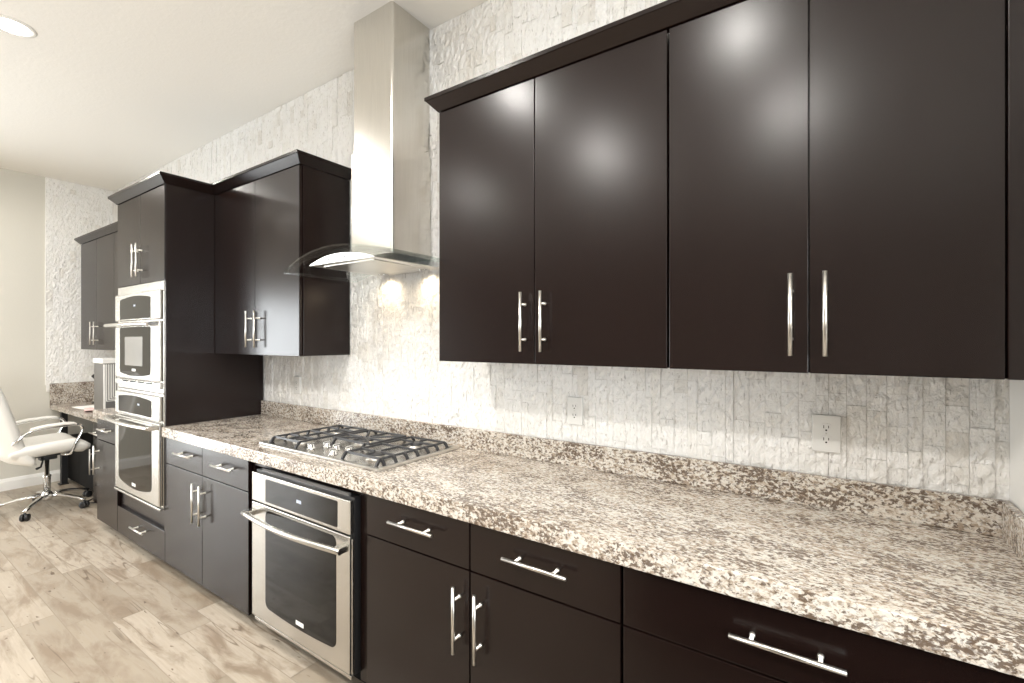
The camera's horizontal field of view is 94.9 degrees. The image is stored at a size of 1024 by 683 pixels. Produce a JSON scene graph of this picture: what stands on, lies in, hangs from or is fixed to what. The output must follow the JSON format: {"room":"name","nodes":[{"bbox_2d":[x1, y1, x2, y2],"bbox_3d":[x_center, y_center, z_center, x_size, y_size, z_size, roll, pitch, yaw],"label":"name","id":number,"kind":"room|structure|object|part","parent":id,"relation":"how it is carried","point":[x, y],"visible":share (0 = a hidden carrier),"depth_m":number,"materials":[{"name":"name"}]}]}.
{"room":"kitchen","nodes":[
{"label":"kitchen","id":0,"kind":"room"},
{"bbox_2d":[0,168,113,478],"bbox_3d":[-6.303,-0.106,2.640,0.166,3.120,6.405,0,0,34],"label":"wall","id":1,"kind":"structure","parent":0,"point":[41,218],"depth_m":4.77,"materials":[{"name":"grey paint"}]},
{"bbox_2d":[0,470,68,491],"bbox_3d":[-6.244,1.397,2.594,0.016,0.115,6.395,0,0,34],"label":"baseboard","id":2,"kind":"structure","parent":1,"relation":"attached to","point":[6,484],"depth_m":4.67,"materials":[{"name":"white paint"}]},
{"bbox_2d":[0,479,363,682],"bbox_3d":[-2.184,1.456,-0.162,9.830,0.003,6.400,0,0,34],"label":"floor","id":3,"kind":"structure","parent":0,"point":[81,601],"depth_m":2.49,"materials":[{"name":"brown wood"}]},
{"bbox_2d":[0,388,92,521],"bbox_3d":[-4.091,0.876,4.024,0.638,1.155,0.804,0,0,34],"label":"office chair","id":4,"kind":"object","parent":3,"relation":"on","point":[15,449],"visible":1,"depth_m":3.92,"materials":[{"name":"white leather"}]},
{"bbox_3d":[-4.195,0.661,3.835,0.500,0.725,0.375,0,0,34],"label":"backrest","id":5,"kind":"part","parent":4,"relation":"part of","materials":[{"name":"white leather"}]},
{"bbox_3d":[-4.167,1.357,3.965,0.289,0.072,0.044,0,0,-39],"label":"leg","id":6,"kind":"part","parent":4,"relation":"part of","materials":[{"name":"silver metal"}]},
{"bbox_3d":[-3.971,1.357,3.911,0.044,0.072,0.289,0,0,-20],"label":"leg","id":7,"kind":"part","parent":4,"relation":"part of","materials":[{"name":"silver metal"}]},
{"bbox_3d":[-4.235,0.843,4.167,0.136,0.280,0.436,0,0,34],"label":"armrest","id":8,"kind":"part","parent":4,"relation":"part of","materials":[{"name":"silver metal"}]},
{"bbox_3d":[-3.871,0.843,3.920,0.136,0.280,0.436,0,0,34],"label":"armrest","id":9,"kind":"part","parent":4,"relation":"part of","materials":[{"name":"silver metal"}]},
{"bbox_3d":[-4.043,0.914,4.058,0.520,0.144,0.493,0,0,34],"label":"seat","id":10,"kind":"part","parent":4,"relation":"part of","materials":[{"name":"white leather"}]},
{"bbox_3d":[-3.858,1.357,4.084,0.289,0.072,0.044,0,0,-3],"label":"leg","id":11,"kind":"part","parent":4,"relation":"part of","materials":[{"name":"silver metal"}]},
{"bbox_3d":[-3.985,1.357,4.242,0.044,0.072,0.289,0,0,16],"label":"leg","id":12,"kind":"part","parent":4,"relation":"part of","materials":[{"name":"silver metal"}]},
{"bbox_2d":[58,412,68,484],"bbox_3d":[-4.549,1.076,4.764,0.080,0.756,0.070,0,0,34],"label":"support post","id":13,"kind":"object","parent":3,"relation":"on","point":[63,458],"visible":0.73,"depth_m":4.75,"materials":[{"name":"black wood"}]},
{"bbox_2d":[68,432,92,490],"bbox_3d":[-4.144,1.219,4.772,0.980,0.470,0.382,0,0,34],"label":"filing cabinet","id":14,"kind":"object","parent":3,"relation":"on","point":[78,462],"visible":0.28,"depth_m":4.61,"materials":[{"name":"black wood"}]},
{"bbox_3d":[-4.448,1.204,4.754,0.478,0.400,0.012,0,0,34],"label":"drawer","id":15,"kind":"part","parent":14,"relation":"part of","materials":[{"name":"black wood"}]},
{"bbox_3d":[-4.049,1.204,4.483,0.478,0.400,0.012,0,0,34],"label":"drawer","id":16,"kind":"part","parent":14,"relation":"part of","materials":[{"name":"black wood"}]},
{"bbox_2d":[88,422,97,502],"bbox_3d":[-3.287,1.077,4.123,0.595,0.755,0.529,0,0,34],"label":"pedestal","id":17,"kind":"object","parent":3,"relation":"on","point":[94,433],"visible":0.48,"depth_m":4.07,"materials":[{"name":"brown wood"}]},
{"bbox_2d":[50,381,96,422],"bbox_3d":[-3.811,0.569,4.492,1.878,0.257,0.512,0,0,34],"label":"desk","id":18,"kind":"object","parent":17,"relation":"on","point":[63,396],"visible":0.25,"depth_m":4.87,"materials":[{"name":"beige stone"}]},
{"bbox_2d":[73,405,88,408],"bbox_3d":[-4.115,0.650,4.602,0.300,0.007,0.210,0,0,28],"label":"paper sheet","id":19,"kind":"object","parent":18,"relation":"on","point":[77,407],"visible":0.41,"depth_m":4.58,"materials":[{"name":"white paper"}]},
{"bbox_2d":[93,358,117,409],"bbox_3d":[-3.454,0.404,4.198,0.249,0.500,0.388,0,0,34],"label":"box","id":20,"kind":"object","parent":18,"relation":"on","point":[105,386],"visible":0.22,"depth_m":4.02,"materials":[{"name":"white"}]},
{"bbox_3d":[-3.454,0.175,4.198,0.249,0.042,0.388,0,0,34],"label":"lid","id":21,"kind":"part","parent":20,"relation":"part of","materials":[{"name":"white paint"}]},
{"bbox_3d":[-3.357,0.423,4.133,0.008,0.442,0.370,0,0,34],"label":"rib panel","id":22,"kind":"part","parent":20,"relation":"part of","materials":[{"name":"white paint"}]},
{"bbox_3d":[-3.630,1.046,4.061,0.012,0.222,0.041,0,0,34],"label":"handle","id":23,"kind":"part","parent":17,"relation":"part of","materials":[{"name":"silver metal"}]},
{"bbox_3d":[-3.408,0.768,3.946,0.594,0.128,0.019,0,0,34],"label":"drawer","id":24,"kind":"part","parent":17,"relation":"part of","materials":[{"name":"brown wood"}]},
{"bbox_3d":[-3.408,1.120,3.946,0.594,0.568,0.019,0,0,34],"label":"door","id":25,"kind":"part","parent":17,"relation":"part of","materials":[{"name":"brown wood"}]},
{"bbox_2d":[92,418,120,530],"bbox_3d":[-2.889,1.026,3.775,0.445,0.856,0.656,0,0,34],"label":"base cabinet","id":26,"kind":"object","parent":3,"relation":"on","point":[108,498],"visible":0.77,"depth_m":3.54,"materials":[{"name":"brown wood"}]},
{"bbox_3d":[-3.201,0.917,3.616,0.012,0.222,0.041,0,0,34],"label":"handle","id":27,"kind":"part","parent":26,"relation":"part of","materials":[{"name":"silver metal"}]},
{"bbox_3d":[-3.044,0.671,3.509,0.222,0.013,0.041,0,0,34],"label":"handle","id":28,"kind":"part","parent":26,"relation":"part of","materials":[{"name":"silver metal"}]},
{"bbox_2d":[93,408,117,420],"bbox_3d":[-2.892,0.517,3.792,0.472,0.160,0.635,0,0,34],"label":"countertop","id":29,"kind":"structure","parent":26,"relation":"on","point":[97,413],"depth_m":3.58,"materials":[{"name":"beige stone"}]},
{"bbox_3d":[-3.045,0.681,3.546,0.444,0.160,0.019,0,0,34],"label":"drawer","id":30,"kind":"part","parent":26,"relation":"part of","materials":[{"name":"brown wood"}]},
{"bbox_3d":[-3.045,1.076,3.546,0.444,0.620,0.019,0,0,34],"label":"door","id":31,"kind":"part","parent":26,"relation":"part of","materials":[{"name":"brown wood"}]},
{"bbox_2d":[118,184,262,561],"bbox_3d":[-2.356,0.235,3.413,0.836,2.438,0.656,0,0,34],"label":"tall cabinet","id":32,"kind":"object","parent":3,"relation":"on","point":[166,232],"visible":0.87,"depth_m":3.10,"materials":[{"name":"brown wood"}]},
{"bbox_3d":[-2.679,-0.681,3.296,0.430,0.597,0.019,0,0,34],"label":"door","id":33,"kind":"part","parent":32,"relation":"part of","materials":[{"name":"brown wood"}]},
{"bbox_2d":[103,387,164,510],"bbox_3d":[-2.392,0.701,3.353,0.826,0.730,0.660,0,0,34],"label":"oven","id":34,"kind":"object","parent":32,"relation":"in","point":[139,421],"visible":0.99,"depth_m":3.09,"materials":[{"name":"silver metal"}]},
{"bbox_3d":[-2.570,0.546,3.108,0.808,0.026,0.055,0,0,34],"label":"handle","id":35,"kind":"part","parent":34,"relation":"part of","materials":[{"name":"silver metal"}]},
{"bbox_3d":[-2.540,0.431,3.161,0.585,0.121,0.003,0,0,34],"label":"display glass","id":36,"kind":"part","parent":34,"relation":"part of","materials":[{"name":"black glass"}]},
{"bbox_3d":[-2.518,0.783,3.157,0.775,0.518,0.019,0,0,34],"label":"door","id":37,"kind":"part","parent":34,"relation":"part of","materials":[{"name":"silver metal"}]},
{"bbox_3d":[-2.518,0.431,3.157,0.775,0.155,0.019,0,0,34],"label":"control panel","id":38,"kind":"part","parent":34,"relation":"part of","materials":[{"name":"silver metal"}]},
{"bbox_3d":[-2.516,1.056,3.154,0.807,0.013,0.022,0,0,34],"label":"trim","id":39,"kind":"part","parent":34,"relation":"part of","materials":[{"name":"silver metal"}]},
{"bbox_3d":[-2.235,0.546,2.924,0.040,0.026,0.050,0,0,34],"label":"handle mount","id":40,"kind":"part","parent":34,"relation":"part of","materials":[{"name":"silver metal"}]},
{"bbox_2d":[103,280,164,393],"bbox_3d":[-2.394,-0.022,3.355,0.820,0.711,0.659,0,0,34],"label":"oven","id":41,"kind":"object","parent":32,"relation":"in","point":[139,309],"visible":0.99,"depth_m":3.10,"materials":[{"name":"silver metal"}]},
{"bbox_3d":[-2.570,-0.106,3.108,0.808,0.024,0.053,0,0,34],"label":"handle","id":42,"kind":"part","parent":41,"relation":"part of","materials":[{"name":"silver metal"}]},
{"bbox_3d":[-2.536,-0.224,3.158,0.545,0.155,0.003,0,0,34],"label":"display glass","id":43,"kind":"part","parent":41,"relation":"part of","materials":[{"name":"black glass"}]},
{"bbox_3d":[-2.518,0.068,3.157,0.775,0.383,0.019,0,0,34],"label":"door","id":44,"kind":"part","parent":41,"relation":"part of","materials":[{"name":"silver metal"}]},
{"bbox_3d":[-2.518,-0.229,3.157,0.775,0.185,0.019,0,0,34],"label":"control panel","id":45,"kind":"part","parent":41,"relation":"part of","materials":[{"name":"silver metal"}]},
{"bbox_3d":[-2.513,0.285,3.154,0.787,0.038,0.019,0,0,34],"label":"trim","id":46,"kind":"part","parent":41,"relation":"part of","materials":[{"name":"silver metal"}]},
{"bbox_3d":[-2.235,-0.106,2.924,0.040,0.026,0.050,0,0,34],"label":"handle mount","id":47,"kind":"part","parent":41,"relation":"part of","materials":[{"name":"silver metal"}]},
{"bbox_3d":[-2.546,-0.537,3.171,0.012,0.222,0.041,0,0,34],"label":"handle","id":48,"kind":"part","parent":32,"relation":"part of","materials":[{"name":"silver metal"}]},
{"bbox_3d":[-2.491,1.264,3.134,0.222,0.013,0.041,0,0,34],"label":"handle","id":49,"kind":"part","parent":32,"relation":"part of","materials":[{"name":"silver metal"}]},
{"bbox_3d":[-2.486,-0.537,3.130,0.012,0.222,0.041,0,0,34],"label":"handle","id":50,"kind":"part","parent":32,"relation":"part of","materials":[{"name":"silver metal"}]},
{"bbox_3d":[-2.512,1.291,3.183,0.833,0.190,0.019,0,0,34],"label":"drawer","id":51,"kind":"part","parent":32,"relation":"part of","materials":[{"name":"brown wood"}]},
{"bbox_3d":[-2.335,-0.681,3.063,0.394,0.597,0.019,0,0,34],"label":"door","id":52,"kind":"part","parent":32,"relation":"part of","materials":[{"name":"brown wood"}]},
{"bbox_2d":[74,149,351,244],"bbox_3d":[-2.795,-1.012,3.711,3.996,0.056,0.661,0,0,34],"label":"crown molding","id":53,"kind":"structure","parent":32,"relation":"attached to","point":[296,157],"depth_m":2.95,"materials":[{"name":"brown wood"}]},
{"bbox_2d":[165,437,252,615],"bbox_3d":[-1.587,1.026,2.890,1.018,0.856,0.656,0,0,34],"label":"base cabinet","id":54,"kind":"object","parent":3,"relation":"on","point":[208,539],"visible":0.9,"depth_m":2.59,"materials":[{"name":"brown wood"}]},
{"bbox_3d":[-1.917,0.669,2.743,0.222,0.013,0.041,0,0,34],"label":"handle","id":55,"kind":"part","parent":54,"relation":"part of","materials":[{"name":"silver metal"}]},
{"bbox_3d":[-1.954,0.681,2.804,0.506,0.160,0.019,0,0,34],"label":"drawer","id":56,"kind":"part","parent":54,"relation":"part of","materials":[{"name":"brown wood"}]},
{"bbox_3d":[-1.954,1.076,2.804,0.506,0.620,0.019,0,0,34],"label":"door","id":57,"kind":"part","parent":54,"relation":"part of","materials":[{"name":"brown wood"}]},
{"bbox_3d":[-1.796,0.917,2.661,0.012,0.222,0.041,0,0,34],"label":"handle","id":58,"kind":"part","parent":54,"relation":"part of","materials":[{"name":"silver metal"}]},
{"bbox_3d":[-1.725,0.917,2.612,0.012,0.222,0.041,0,0,34],"label":"handle","id":59,"kind":"part","parent":54,"relation":"part of","materials":[{"name":"silver metal"}]},
{"bbox_3d":[-1.520,0.669,2.473,0.222,0.013,0.041,0,0,34],"label":"handle","id":60,"kind":"part","parent":54,"relation":"part of","materials":[{"name":"silver metal"}]},
{"bbox_3d":[-1.532,0.681,2.517,0.508,0.160,0.019,0,0,34],"label":"drawer","id":61,"kind":"part","parent":54,"relation":"part of","materials":[{"name":"brown wood"}]},
{"bbox_3d":[-1.532,1.076,2.517,0.508,0.620,0.019,0,0,34],"label":"door","id":62,"kind":"part","parent":54,"relation":"part of","materials":[{"name":"brown wood"}]},
{"bbox_2d":[162,400,1023,678],"bbox_3d":[-0.410,0.517,2.105,3.850,0.160,0.635,0,0,34],"label":"countertop","id":63,"kind":"structure","parent":54,"relation":"on","point":[936,572],"depth_m":1.37,"materials":[{"name":"beige stone"}]},
{"bbox_2d":[259,425,458,471],"bbox_3d":[-0.789,0.518,2.391,0.930,0.040,0.504,0,0,34],"label":"gas cooktop","id":64,"kind":"object","parent":63,"relation":"in","point":[364,448],"visible":1,"depth_m":2.30,"materials":[{"name":"silver metal"}]},
{"bbox_3d":[-1.097,0.522,2.460,0.100,0.019,0.100,0,0,34],"label":"burner","id":65,"kind":"part","parent":64,"relation":"part of","materials":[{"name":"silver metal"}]},
{"bbox_3d":[-0.990,0.517,2.315,0.044,0.029,0.044,0,0,34],"label":"knob","id":66,"kind":"part","parent":64,"relation":"part of","materials":[{"name":"silver metal"}]},
{"bbox_3d":[-0.924,0.517,2.349,0.044,0.029,0.044,0,0,34],"label":"knob","id":67,"kind":"part","parent":64,"relation":"part of","materials":[{"name":"silver metal"}]},
{"bbox_3d":[-0.837,0.517,2.193,0.044,0.029,0.044,0,0,34],"label":"knob","id":68,"kind":"part","parent":64,"relation":"part of","materials":[{"name":"silver metal"}]},
{"bbox_3d":[-0.856,0.517,2.290,0.044,0.029,0.044,0,0,34],"label":"knob","id":69,"kind":"part","parent":64,"relation":"part of","materials":[{"name":"silver metal"}]},
{"bbox_3d":[-0.778,0.517,2.244,0.044,0.029,0.044,0,0,34],"label":"knob","id":70,"kind":"part","parent":64,"relation":"part of","materials":[{"name":"silver metal"}]},
{"bbox_3d":[-0.757,0.522,2.435,0.150,0.019,0.150,0,0,34],"label":"burner","id":71,"kind":"part","parent":64,"relation":"part of","materials":[{"name":"silver metal"}]},
{"bbox_3d":[-0.609,0.522,2.128,0.120,0.019,0.120,0,0,34],"label":"burner","id":72,"kind":"part","parent":64,"relation":"part of","materials":[{"name":"silver metal"}]},
{"bbox_3d":[-0.474,0.522,2.327,0.100,0.019,0.100,0,0,34],"label":"burner","id":73,"kind":"part","parent":64,"relation":"part of","materials":[{"name":"silver metal"}]},
{"bbox_2d":[253,462,368,682],"bbox_3d":[-0.771,1.026,2.373,0.905,0.856,0.594,0,0,34],"label":"base cabinet","id":74,"kind":"object","parent":3,"relation":"on","point":[362,675],"visible":0.13,"depth_m":1.90,"materials":[{"name":"brown wood"}]},
{"bbox_2d":[241,468,360,678],"bbox_3d":[-0.821,0.989,2.291,0.769,0.733,0.650,0,0,34],"label":"oven","id":75,"kind":"object","parent":74,"relation":"in","point":[306,534],"visible":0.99,"depth_m":2.03,"materials":[{"name":"silver metal"}]},
{"bbox_3d":[-1.270,0.832,2.273,0.040,0.026,0.045,0,0,34],"label":"handle mount","id":76,"kind":"part","parent":75,"relation":"part of","materials":[{"name":"silver metal"}]},
{"bbox_3d":[-0.995,0.832,2.047,0.756,0.025,0.052,0,0,34],"label":"handle","id":77,"kind":"part","parent":75,"relation":"part of","materials":[{"name":"silver metal"}]},
{"bbox_3d":[-0.942,0.711,2.077,0.550,0.107,0.003,0,0,34],"label":"display glass","id":78,"kind":"part","parent":75,"relation":"part of","materials":[{"name":"black glass"}]},
{"bbox_3d":[-0.958,1.062,2.097,0.753,0.552,0.016,0,0,34],"label":"door","id":79,"kind":"part","parent":75,"relation":"part of","materials":[{"name":"silver metal"}]},
{"bbox_3d":[-0.957,0.710,2.096,0.757,0.136,0.016,0,0,34],"label":"control panel","id":80,"kind":"part","parent":75,"relation":"part of","materials":[{"name":"silver metal"}]},
{"bbox_3d":[-0.945,1.348,2.090,0.739,0.014,0.014,0,0,34],"label":"trim","id":81,"kind":"part","parent":75,"relation":"part of","materials":[{"name":"silver metal"}]},
{"bbox_3d":[-0.683,0.832,1.875,0.040,0.026,0.045,0,0,34],"label":"handle mount","id":82,"kind":"part","parent":75,"relation":"part of","materials":[{"name":"silver metal"}]},
{"bbox_3d":[-0.637,1.064,1.882,0.005,0.540,0.011,0,0,34],"label":"trim","id":83,"kind":"part","parent":75,"relation":"part of","materials":[{"name":"silver metal"}]},
{"bbox_2d":[367,494,624,682],"bbox_3d":[0.023,1.026,1.796,1.048,0.856,0.656,0,0,34],"label":"base cabinet","id":84,"kind":"object","parent":3,"relation":"on","point":[450,600],"visible":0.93,"depth_m":1.53,"materials":[{"name":"brown wood"}]},
{"bbox_3d":[-0.358,0.670,1.684,0.222,0.013,0.041,0,0,34],"label":"handle","id":85,"kind":"part","parent":84,"relation":"part of","materials":[{"name":"silver metal"}]},
{"bbox_3d":[-0.351,0.681,1.715,0.519,0.160,0.019,0,0,34],"label":"drawer","id":86,"kind":"part","parent":84,"relation":"part of","materials":[{"name":"brown wood"}]},
{"bbox_3d":[-0.351,1.076,1.715,0.519,0.620,0.019,0,0,34],"label":"door","id":87,"kind":"part","parent":84,"relation":"part of","materials":[{"name":"brown wood"}]},
{"bbox_3d":[-0.187,0.927,1.567,0.012,0.222,0.041,0,0,34],"label":"handle","id":88,"kind":"part","parent":84,"relation":"part of","materials":[{"name":"silver metal"}]},
{"bbox_3d":[-0.113,0.927,1.517,0.012,0.222,0.041,0,0,34],"label":"handle","id":89,"kind":"part","parent":84,"relation":"part of","materials":[{"name":"silver metal"}]},
{"bbox_3d":[0.068,0.670,1.394,0.222,0.013,0.041,0,0,34],"label":"handle","id":90,"kind":"part","parent":84,"relation":"part of","materials":[{"name":"silver metal"}]},
{"bbox_3d":[0.083,0.681,1.420,0.519,0.160,0.019,0,0,34],"label":"drawer","id":91,"kind":"part","parent":84,"relation":"part of","materials":[{"name":"brown wood"}]},
{"bbox_3d":[0.083,1.076,1.420,0.519,0.620,0.019,0,0,34],"label":"door","id":92,"kind":"part","parent":84,"relation":"part of","materials":[{"name":"brown wood"}]},
{"bbox_2d":[624,566,1023,682],"bbox_3d":[0.817,1.026,1.256,0.869,0.856,0.656,0,0,34],"label":"base cabinet","id":93,"kind":"object","parent":3,"relation":"on","point":[675,631],"visible":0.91,"depth_m":1.10,"materials":[{"name":"brown wood"}]},
{"bbox_3d":[0.458,1.076,1.164,0.373,0.620,0.019,0,0,34],"label":"door","id":94,"kind":"part","parent":93,"relation":"part of","materials":[{"name":"brown wood"}]},
{"bbox_3d":[0.599,0.679,1.033,0.222,0.013,0.041,0,0,34],"label":"handle","id":95,"kind":"part","parent":93,"relation":"part of","materials":[{"name":"silver metal"}]},
{"bbox_2d":[0,0,486,190],"bbox_3d":[-2.184,-1.741,-0.162,10.230,0.150,6.800,0,0,34],"label":"ceiling","id":96,"kind":"structure","parent":0,"point":[106,94],"depth_m":2.88,"materials":[{"name":"white paint"}]},
{"bbox_2d":[0,14,36,37],"bbox_3d":[-2.650,-1.662,2.488,0.194,0.006,0.194,0,0,34],"label":"recessed light","id":97,"kind":"object","parent":96,"relation":"in","point":[10,25],"visible":1,"depth_m":2.50,"materials":[{"name":"white paint"}]},
{"bbox_2d":[113,0,1009,500],"bbox_3d":[-0.408,-0.106,2.584,9.980,3.120,0.160,0,0,34],"label":"wall","id":98,"kind":"structure","parent":0,"point":[951,435],"depth_m":2.08,"materials":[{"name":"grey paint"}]},
{"bbox_2d":[81,232,117,349],"bbox_3d":[-3.477,-0.446,4.349,2.061,1.068,0.369,0,0,34],"label":"upper cabinet","id":99,"kind":"object","parent":98,"relation":"attached to","point":[99,257],"visible":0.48,"depth_m":4.49,"materials":[{"name":"brown wood"}]},
{"bbox_3d":[-4.207,-0.446,4.682,0.479,1.068,0.019,0,0,34],"label":"door","id":100,"kind":"part","parent":99,"relation":"part of","materials":[{"name":"brown wood"}]},
{"bbox_3d":[-4.069,-0.070,4.553,0.012,0.222,0.041,0,0,34],"label":"handle","id":101,"kind":"part","parent":99,"relation":"part of","materials":[{"name":"silver metal"}]},
{"bbox_3d":[-3.982,-0.070,4.494,0.012,0.222,0.041,0,0,34],"label":"handle","id":102,"kind":"part","parent":99,"relation":"part of","materials":[{"name":"silver metal"}]},
{"bbox_3d":[-3.809,-0.446,4.412,0.477,1.068,0.019,0,0,34],"label":"door","id":103,"kind":"part","parent":99,"relation":"part of","materials":[{"name":"brown wood"}]},
{"bbox_3d":[-3.383,-0.446,4.122,0.547,1.068,0.019,0,0,34],"label":"door","id":104,"kind":"part","parent":99,"relation":"part of","materials":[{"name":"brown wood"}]},
{"bbox_2d":[215,165,349,355],"bbox_3d":[-1.512,-0.446,3.013,0.999,1.068,0.369,0,0,34],"label":"upper cabinet","id":105,"kind":"object","parent":98,"relation":"attached to","point":[263,226],"visible":1,"depth_m":2.79,"materials":[{"name":"brown wood"}]},
{"bbox_3d":[-1.787,-0.446,3.037,0.517,1.068,0.019,0,0,34],"label":"door","id":106,"kind":"part","parent":105,"relation":"part of","materials":[{"name":"brown wood"}]},
{"bbox_3d":[-1.622,-0.070,2.890,0.012,0.222,0.041,0,0,34],"label":"handle","id":107,"kind":"part","parent":105,"relation":"part of","materials":[{"name":"silver metal"}]},
{"bbox_3d":[-1.541,-0.070,2.834,0.012,0.222,0.041,0,0,34],"label":"handle","id":108,"kind":"part","parent":105,"relation":"part of","materials":[{"name":"silver metal"}]},
{"bbox_3d":[-1.375,-0.446,2.758,0.472,1.068,0.019,0,0,34],"label":"door","id":109,"kind":"part","parent":105,"relation":"part of","materials":[{"name":"brown wood"}]},
{"bbox_2d":[294,376,300,393],"bbox_3d":[-1.462,0.304,3.203,0.072,0.118,0.016,0,0,34],"label":"wall outlet","id":110,"kind":"object","parent":98,"relation":"attached to","point":[297,380],"visible":1,"depth_m":3.19,"materials":[{"name":"white plastic"}]},
{"bbox_2d":[286,1,438,279],"bbox_3d":[-0.687,-1.008,2.364,0.968,1.314,0.522,0,0,34],"label":"range hood","id":111,"kind":"object","parent":98,"relation":"attached to","point":[391,160],"visible":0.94,"depth_m":2.38,"materials":[{"name":"metal"}]},
{"bbox_2d":[310,252,438,275],"bbox_3d":[-0.688,-0.391,2.395,0.490,0.038,0.464,0,0,34],"label":"hood","id":112,"kind":"object","parent":111,"relation":"attached to","point":[362,263],"depth_m":2.33,"materials":[{"name":"silver metal"}]},
{"bbox_2d":[439,30,668,367],"bbox_3d":[0.168,-0.446,1.871,0.970,1.068,0.369,0,0,34],"label":"upper cabinet","id":113,"kind":"object","parent":98,"relation":"attached to","point":[554,186],"visible":0.92,"depth_m":1.70,"materials":[{"name":"brown wood"}]},
{"bbox_3d":[-0.110,-0.446,1.898,0.479,1.068,0.019,0,0,34],"label":"door","id":114,"kind":"part","parent":113,"relation":"part of","materials":[{"name":"brown wood"}]},
{"bbox_3d":[0.038,-0.070,1.761,0.012,0.222,0.041,0,0,34],"label":"handle","id":115,"kind":"part","parent":113,"relation":"part of","materials":[{"name":"silver metal"}]},
{"bbox_3d":[0.110,-0.070,1.712,0.012,0.222,0.041,0,0,34],"label":"handle","id":116,"kind":"part","parent":113,"relation":"part of","materials":[{"name":"silver metal"}]},
{"bbox_2d":[424,0,745,112],"bbox_3d":[0.492,-1.012,1.650,1.844,0.056,0.374,0,0,34],"label":"crown molding","id":117,"kind":"structure","parent":113,"relation":"on","point":[668,14],"depth_m":1.62,"materials":[{"name":"brown wood"}]},
{"bbox_3d":[0.292,-0.446,1.625,0.487,1.068,0.019,0,0,34],"label":"door","id":118,"kind":"part","parent":113,"relation":"part of","materials":[{"name":"brown wood"}]},
{"bbox_2d":[567,396,582,424],"bbox_3d":[0.272,0.302,2.024,0.072,0.118,0.016,0,0,34],"label":"wall outlet","id":119,"kind":"object","parent":98,"relation":"attached to","point":[574,404],"visible":1,"depth_m":2.02,"materials":[{"name":"white plastic"}]},
{"bbox_2d":[571,412,577,418],"bbox_3d":[0.268,0.322,2.018,0.031,0.029,0.002,0,0,34],"label":"receptacle","id":120,"kind":"object","parent":119,"relation":"attached to","point":[574,415],"depth_m":2.02,"materials":[{"name":"white plastic"}]},
{"bbox_2d":[571,403,577,409],"bbox_3d":[0.268,0.282,2.018,0.031,0.029,0.002,0,0,34],"label":"receptacle","id":121,"kind":"object","parent":119,"relation":"attached to","point":[574,406],"depth_m":2.02,"materials":[{"name":"white plastic"}]},
{"bbox_2d":[261,400,1009,537],"bbox_3d":[-0.237,0.487,2.359,3.850,0.100,0.020,0,0,34],"label":"backsplash","id":122,"kind":"structure","parent":98,"relation":"attached to","point":[954,511],"depth_m":1.68,"materials":[{"name":"stone"}]},
{"bbox_2d":[812,414,840,453],"bbox_3d":[1.015,0.300,1.519,0.078,0.120,0.016,0,0,34],"label":"wall outlet","id":123,"kind":"object","parent":98,"relation":"attached to","point":[826,429],"visible":1,"depth_m":1.51,"materials":[{"name":"white plastic"}]},
{"bbox_2d":[820,435,831,443],"bbox_3d":[1.012,0.320,1.513,0.031,0.029,0.002,0,0,34],"label":"receptacle","id":124,"kind":"object","parent":123,"relation":"attached to","point":[824,439],"depth_m":1.51,"materials":[{"name":"white plastic"}]},
{"bbox_2d":[820,423,831,431],"bbox_3d":[1.012,0.281,1.513,0.031,0.029,0.002,0,0,34],"label":"receptacle","id":125,"kind":"object","parent":123,"relation":"attached to","point":[824,427],"depth_m":1.51,"materials":[{"name":"white plastic"}]},
{"bbox_2d":[669,0,1023,379],"bbox_3d":[0.915,-0.446,1.363,0.825,1.068,0.369,0,0,34],"label":"upper cabinet","id":126,"kind":"object","parent":98,"relation":"attached to","point":[846,177],"visible":1,"depth_m":1.22,"materials":[{"name":"brown wood"}]},
{"bbox_3d":[0.652,-0.446,1.380,0.370,1.068,0.019,0,0,34],"label":"door","id":127,"kind":"part","parent":126,"relation":"part of","materials":[{"name":"brown wood"}]},
{"bbox_3d":[0.755,-0.070,1.274,0.012,0.222,0.041,0,0,34],"label":"handle","id":128,"kind":"part","parent":126,"relation":"part of","materials":[{"name":"silver metal"}]},
{"bbox_3d":[0.819,-0.070,1.230,0.012,0.222,0.041,0,0,34],"label":"handle","id":129,"kind":"part","parent":126,"relation":"part of","materials":[{"name":"silver metal"}]},
{"bbox_3d":[0.961,-0.446,1.169,0.372,1.068,0.019,0,0,34],"label":"door","id":130,"kind":"part","parent":126,"relation":"part of","materials":[{"name":"brown wood"}]},
{"bbox_2d":[1009,380,1023,512],"bbox_3d":[1.231,-0.106,0.966,0.140,3.120,0.705,0,0,34],"label":"wall","id":131,"kind":"structure","parent":0,"point":[1016,387],"depth_m":1.24,"materials":[{"name":"white paint"}]}
]}

